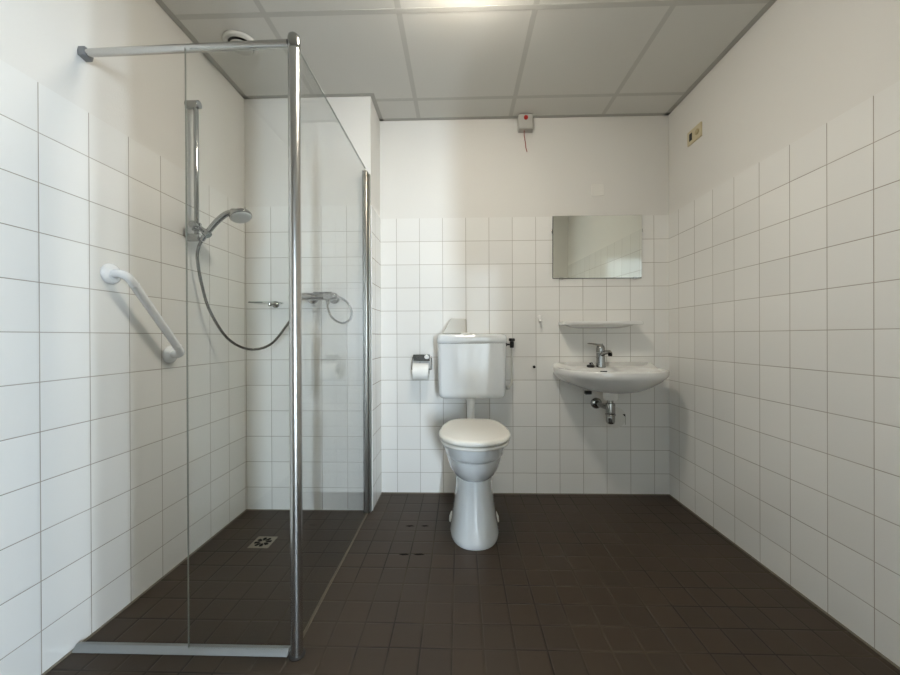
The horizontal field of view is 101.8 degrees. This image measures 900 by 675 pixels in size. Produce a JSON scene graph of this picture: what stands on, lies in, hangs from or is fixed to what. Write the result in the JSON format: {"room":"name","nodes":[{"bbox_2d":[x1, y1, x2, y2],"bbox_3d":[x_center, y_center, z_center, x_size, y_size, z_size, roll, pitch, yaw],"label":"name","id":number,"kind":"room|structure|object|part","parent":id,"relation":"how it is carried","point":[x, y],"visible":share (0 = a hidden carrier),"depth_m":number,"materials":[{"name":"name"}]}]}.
{"room":"bathroom","nodes":[
{"label":"bathroom","id":0,"kind":"room"},
{"bbox_2d":[0,0,245,674],"bbox_3d":[-1.331,-0.276,0.937,0.150,2.620,3.002,0,0,2],"label":"wall","id":1,"kind":"structure","parent":0,"point":[93,414],"depth_m":1.31,"materials":[{"name":"tile"}]},
{"bbox_2d":[100,263,184,362],"bbox_3d":[-1.201,-0.079,1.474,0.079,0.386,0.348,0,0,2],"label":"grab bar","id":2,"kind":"object","parent":1,"relation":"attached to","point":[110,273],"visible":1,"depth_m":1.42,"materials":[{"name":"white plastic"}]},
{"bbox_2d":[41,509,246,674],"bbox_3d":[-1.254,1.033,0.812,0.010,0.010,2.752,0,0,2],"label":"trim","id":3,"kind":"structure","parent":1,"relation":"attached to","point":[176,566],"depth_m":1.43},
{"bbox_2d":[184,100,211,241],"bbox_3d":[-1.182,-0.784,1.709,0.114,0.663,0.069,0,0,2],"label":"shower rail","id":4,"kind":"object","parent":1,"relation":"attached to","point":[195,105],"visible":0.87,"depth_m":1.71,"materials":[{"name":"silver metal"}]},
{"bbox_3d":[-1.187,-0.521,1.692,0.034,0.034,0.029,0,0,-12],"label":"slider knob","id":5,"kind":"part","parent":4,"relation":"part of","materials":[{"name":"silver metal"}]},
{"bbox_2d":[200,208,251,241],"bbox_3d":[-1.063,-0.532,1.746,0.227,0.161,0.099,0,0,2],"label":"shower","id":6,"kind":"object","parent":4,"relation":"hanging from","point":[238,215],"visible":1,"depth_m":1.72,"materials":[{"name":"silver metal"}]},
{"bbox_3d":[-1.091,-0.532,1.730,0.174,0.161,0.032,0,0,-9],"label":"handle","id":7,"kind":"part","parent":6,"relation":"part of","materials":[{"name":"silver metal"}]},
{"bbox_2d":[195,241,288,350],"bbox_3d":[-1.052,-0.194,1.938,0.088,0.529,0.518,0,0,38],"label":"shower hose","id":8,"kind":"object","parent":6,"relation":"hanging from","point":[200,242],"visible":0.86,"depth_m":1.81,"materials":[{"name":"grey metal"}]},
{"bbox_2d":[155,0,247,98],"bbox_3d":[-1.251,-1.423,0.807,0.028,0.006,2.752,0,0,2],"label":"trim","id":9,"kind":"structure","parent":1,"relation":"attached to","point":[161,3],"depth_m":1.75,"materials":[{"name":"grey paint"}]},
{"bbox_2d":[244,96,381,509],"bbox_3d":[-0.840,-0.281,2.300,0.759,2.620,0.251,0,0,2],"label":"wall","id":10,"kind":"structure","parent":0,"point":[331,169],"depth_m":2.18,"materials":[{"name":"tile"}]},
{"bbox_2d":[248,301,279,307],"bbox_3d":[-1.062,-0.196,2.121,0.160,0.042,0.120,0,0,2],"label":"soap dish","id":11,"kind":"object","parent":10,"relation":"attached to","point":[275,304],"visible":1,"depth_m":2.13,"materials":[{"name":"silver metal"}]},
{"bbox_2d":[243,93,374,98],"bbox_3d":[-0.836,-1.427,2.159,0.783,0.006,0.026,0,0,2],"label":"trim","id":12,"kind":"structure","parent":10,"relation":"attached to","point":[350,94],"depth_m":2.16,"materials":[{"name":"grey paint"}]},
{"bbox_2d":[247,493,381,510],"bbox_3d":[-0.832,1.028,2.300,0.763,0.008,0.255,0,0,2],"label":"trim","id":13,"kind":"structure","parent":10,"relation":"attached to","point":[381,493],"depth_m":2.18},
{"bbox_2d":[302,292,339,303],"bbox_3d":[-0.787,-0.227,2.132,0.279,0.072,0.082,0,0,2],"label":"shower mixer","id":14,"kind":"object","parent":10,"relation":"attached to","point":[312,298],"visible":0.77,"depth_m":2.10,"materials":[{"name":"silver metal"}]},
{"bbox_3d":[-0.686,-0.237,2.111,0.077,0.046,0.046,0,0,2],"label":"control knob","id":15,"kind":"part","parent":14,"relation":"part of","materials":[{"name":"silver metal"}]},
{"bbox_2d":[326,296,352,323],"bbox_3d":[-0.634,-0.158,2.100,0.156,0.162,0.030,0,0,2],"label":"hose","id":16,"kind":"object","parent":14,"relation":"attached to","point":[339,297],"visible":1,"depth_m":2.09,"materials":[{"name":"grey metal"}]},
{"bbox_2d":[371,205,372,509],"bbox_3d":[-0.463,0.123,2.166,0.006,1.810,0.006,0,0,2],"label":"trim","id":17,"kind":"structure","parent":10,"relation":"attached to","point":[371,205],"depth_m":2.16,"materials":[{"name":"white plastic"}]},
{"bbox_2d":[162,0,769,120],"bbox_3d":[0.054,-1.442,0.897,2.631,0.031,3.002,0,0,2],"label":"ceiling","id":18,"kind":"structure","parent":0,"point":[417,58],"depth_m":1.81,"materials":[{"name":"grey paint"}]},
{"bbox_2d":[222,30,259,56],"bbox_3d":[-1.008,-1.407,1.767,0.158,0.028,0.158,0,0,2],"label":"ceiling vent","id":19,"kind":"object","parent":18,"relation":"in","point":[229,35],"visible":0.48,"depth_m":1.73,"materials":[{"name":"white plastic"}]},
{"bbox_2d":[45,493,899,674],"bbox_3d":[0.065,1.088,0.917,2.931,0.120,3.272,0,0,2],"label":"floor","id":20,"kind":"structure","parent":0,"point":[568,584],"depth_m":1.42,"materials":[{"name":"tile"}]},
{"bbox_2d":[72,642,290,656],"bbox_3d":[-0.881,1.022,1.206,0.713,0.016,0.038,0,0,2],"label":"threshold strip","id":21,"kind":"object","parent":20,"relation":"on","point":[81,647],"visible":0.9,"depth_m":1.20,"materials":[{"name":"silver metal"}]},
{"bbox_2d":[77,31,371,661],"bbox_3d":[-0.849,0.025,1.672,0.775,2.018,1.006,0,0,2],"label":"frame","id":22,"kind":"object","parent":20,"relation":"on","point":[292,43],"visible":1,"depth_m":1.18,"materials":[{"name":"silver glass"}]},
{"bbox_3d":[-0.878,-0.958,1.213,0.713,0.043,0.025,0,0,5],"label":"rail","id":23,"kind":"part","parent":22,"relation":"part of","materials":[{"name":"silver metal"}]},
{"bbox_3d":[-0.500,0.031,1.185,0.038,1.996,0.038,0,0,2],"label":"corner post","id":24,"kind":"part","parent":22,"relation":"part of","materials":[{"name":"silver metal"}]},
{"bbox_2d":[247,536,276,547],"bbox_3d":[-0.940,1.029,1.840,0.102,0.002,0.102,0,0,2],"label":"floor drain","id":25,"kind":"object","parent":20,"relation":"on","point":[261,541],"visible":1,"depth_m":1.83,"materials":[{"name":"silver metal"}]},
{"bbox_2d":[439,419,510,550],"bbox_3d":[0.128,0.747,1.962,0.364,0.557,0.574,0,0,2],"label":"toilet","id":26,"kind":"object","parent":20,"relation":"on","point":[474,448],"visible":1,"depth_m":1.79,"materials":[{"name":"white ceramic"}]},
{"bbox_3d":[0.129,0.807,1.980,0.294,0.437,0.517,0,0,2],"label":"bowl","id":27,"kind":"part","parent":26,"relation":"part of","materials":[{"name":"white ceramic"}]},
{"bbox_3d":[0.126,0.515,1.904,0.354,0.022,0.449,0,0,2],"label":"seat","id":28,"kind":"part","parent":26,"relation":"part of","materials":[{"name":"white plastic"}]},
{"bbox_3d":[0.126,0.486,1.904,0.364,0.034,0.459,0,0,2],"label":"lid","id":29,"kind":"part","parent":26,"relation":"part of","materials":[{"name":"white plastic"}]},
{"bbox_2d":[380,115,668,493],"bbox_3d":[0.101,-0.285,2.475,2.931,2.620,0.150,0,0,2],"label":"wall","id":30,"kind":"structure","parent":0,"point":[467,212],"depth_m":2.39,"materials":[{"name":"tile"}]},
{"bbox_2d":[371,96,382,119],"bbox_3d":[-0.453,-1.429,2.287,0.024,0.006,0.251,0,0,2],"label":"trim","id":31,"kind":"structure","parent":30,"relation":"attached to","point":[372,97],"depth_m":2.27,"materials":[{"name":"grey paint"}]},
{"bbox_2d":[411,354,431,369],"bbox_3d":[-0.180,0.158,2.363,0.135,0.098,0.089,0,0,2],"label":"toilet roll holder","id":32,"kind":"object","parent":30,"relation":"attached to","point":[418,357],"visible":0.81,"depth_m":2.33,"materials":[{"name":"grey metal"}]},
{"bbox_2d":[412,363,429,379],"bbox_3d":[-0.185,0.218,2.342,0.101,0.107,0.107,0,0,2],"label":"toilet roll","id":33,"kind":"object","parent":32,"relation":"on","point":[420,371],"visible":1,"depth_m":2.30,"materials":[{"name":"white paper"}]},
{"bbox_3d":[-0.181,0.129,2.328,0.106,0.042,0.009,0,0,2],"label":"plate","id":34,"kind":"part","parent":32,"relation":"part of","materials":[{"name":"grey metal"}]},
{"bbox_2d":[437,333,506,418],"bbox_3d":[0.136,0.318,2.296,0.423,0.698,0.204,0,0,2],"label":"cistern","id":35,"kind":"object","parent":30,"relation":"attached to","point":[471,367],"visible":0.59,"depth_m":2.20,"materials":[{"name":"white ceramic"}]},
{"bbox_2d":[443,318,466,333],"bbox_3d":[0.032,-0.072,2.345,0.156,0.097,0.090,0,0,2],"label":"plastic container","id":36,"kind":"object","parent":35,"relation":"on","point":[454,326],"visible":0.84,"depth_m":2.30,"materials":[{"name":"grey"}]},
{"bbox_3d":[0.134,0.006,2.295,0.423,0.057,0.204,0,0,2],"label":"tank lid","id":37,"kind":"part","parent":35,"relation":"part of","materials":[{"name":"white plastic"}]},
{"bbox_3d":[0.135,0.204,2.297,0.416,0.336,0.201,0,0,2],"label":"tank","id":38,"kind":"part","parent":35,"relation":"part of","materials":[{"name":"white plastic"}]},
{"bbox_2d":[505,338,514,389],"bbox_3d":[0.383,0.168,2.343,0.069,0.326,0.099,0,0,2],"label":"supply pipe","id":39,"kind":"object","parent":30,"relation":"attached to","point":[511,340],"visible":0.96,"depth_m":2.35,"materials":[{"name":"grey"}]},
{"bbox_2d":[380,113,669,120],"bbox_3d":[0.473,-1.433,2.374,1.872,0.006,0.026,0,0,2],"label":"trim","id":40,"kind":"structure","parent":30,"relation":"attached to","point":[631,114],"depth_m":2.37,"materials":[{"name":"grey paint"}]},
{"bbox_2d":[517,114,532,150],"bbox_3d":[0.486,-1.313,2.359,0.092,0.231,0.063,0,0,2],"label":"fire alarm","id":41,"kind":"object","parent":30,"relation":"attached to","point":[524,121],"visible":1,"depth_m":2.34,"materials":[{"name":"grey plastic"}]},
{"bbox_2d":[382,492,668,494],"bbox_3d":[0.484,1.022,2.392,1.872,0.010,0.010,0,0,2],"label":"trim","id":42,"kind":"structure","parent":30,"relation":"attached to","point":[382,492],"depth_m":2.39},
{"bbox_2d":[552,215,642,278],"bbox_3d":[0.952,-0.583,2.367,0.580,0.409,0.017,0,0,2],"label":"wall mirror","id":43,"kind":"object","parent":30,"relation":"attached to","point":[603,246],"visible":1,"depth_m":2.36,"materials":[{"name":"white mirror"}]},
{"bbox_2d":[591,184,603,195],"bbox_3d":[0.958,-0.958,2.375,0.081,0.078,0.008,0,0,2],"label":"blank plate","id":44,"kind":"object","parent":30,"relation":"attached to","point":[596,189],"visible":1,"depth_m":2.37,"materials":[{"name":"white plastic"}]},
{"bbox_2d":[558,321,643,327],"bbox_3d":[0.947,-0.080,2.311,0.494,0.042,0.131,0,0,2],"label":"shelf","id":45,"kind":"object","parent":30,"relation":"attached to","point":[572,324],"visible":1,"depth_m":2.25,"materials":[{"name":"white"}]},
{"bbox_2d":[591,398,615,424],"bbox_3d":[0.949,0.443,2.262,0.076,0.146,0.232,0,0,2],"label":"siphon","id":46,"kind":"object","parent":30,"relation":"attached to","point":[596,403],"visible":0.99,"depth_m":2.16,"materials":[{"name":"silver metal"}]},
{"bbox_2d":[606,416,614,424],"bbox_3d":[0.954,0.490,2.176,0.051,0.051,0.051,0,0,2],"label":"drain pipe","id":47,"kind":"object","parent":46,"relation":"on","point":[610,420],"depth_m":2.15,"materials":[{"name":"silver metal"}]},
{"bbox_2d":[553,362,669,400],"bbox_3d":[0.980,0.265,2.170,0.644,0.211,0.413,0,0,2],"label":"basin","id":48,"kind":"object","parent":30,"relation":"attached to","point":[616,378],"visible":1,"depth_m":2.07,"materials":[{"name":"white ceramic"}]},
{"bbox_2d":[587,343,611,367],"bbox_3d":[0.921,0.111,2.248,0.110,0.153,0.166,0,0,2],"label":"tap","id":49,"kind":"object","parent":48,"relation":"on","point":[600,356],"visible":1,"depth_m":2.28,"materials":[{"name":"silver metal"}]},
{"bbox_3d":[0.950,0.097,2.228,0.026,0.043,0.116,0,0,-3],"label":"spout","id":50,"kind":"part","parent":49,"relation":"part of","materials":[{"name":"silver metal"}]},
{"bbox_2d":[669,0,899,666],"bbox_3d":[1.449,-0.288,0.862,0.150,2.620,3.002,0,0,2],"label":"wall","id":51,"kind":"structure","parent":0,"point":[784,212],"depth_m":1.47,"materials":[{"name":"tile"}]},
{"bbox_2d":[687,121,701,146],"bbox_3d":[1.400,-1.163,2.098,0.014,0.081,0.123,0,0,2],"label":"wall socket","id":52,"kind":"object","parent":51,"relation":"attached to","point":[695,133],"visible":1,"depth_m":2.09,"materials":[{"name":"beige plastic"}]},
{"bbox_2d":[666,0,775,112],"bbox_3d":[1.365,-1.434,1.243,0.028,0.006,2.239,0,0,2],"label":"trim","id":53,"kind":"structure","parent":51,"relation":"attached to","point":[770,3],"depth_m":1.83,"materials":[{"name":"grey paint"}]},
{"bbox_2d":[669,494,899,669],"bbox_3d":[1.390,1.021,1.266,0.010,0.010,2.202,0,0,2],"label":"trim","id":54,"kind":"structure","parent":51,"relation":"attached to","point":[773,573],"depth_m":1.43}
]}

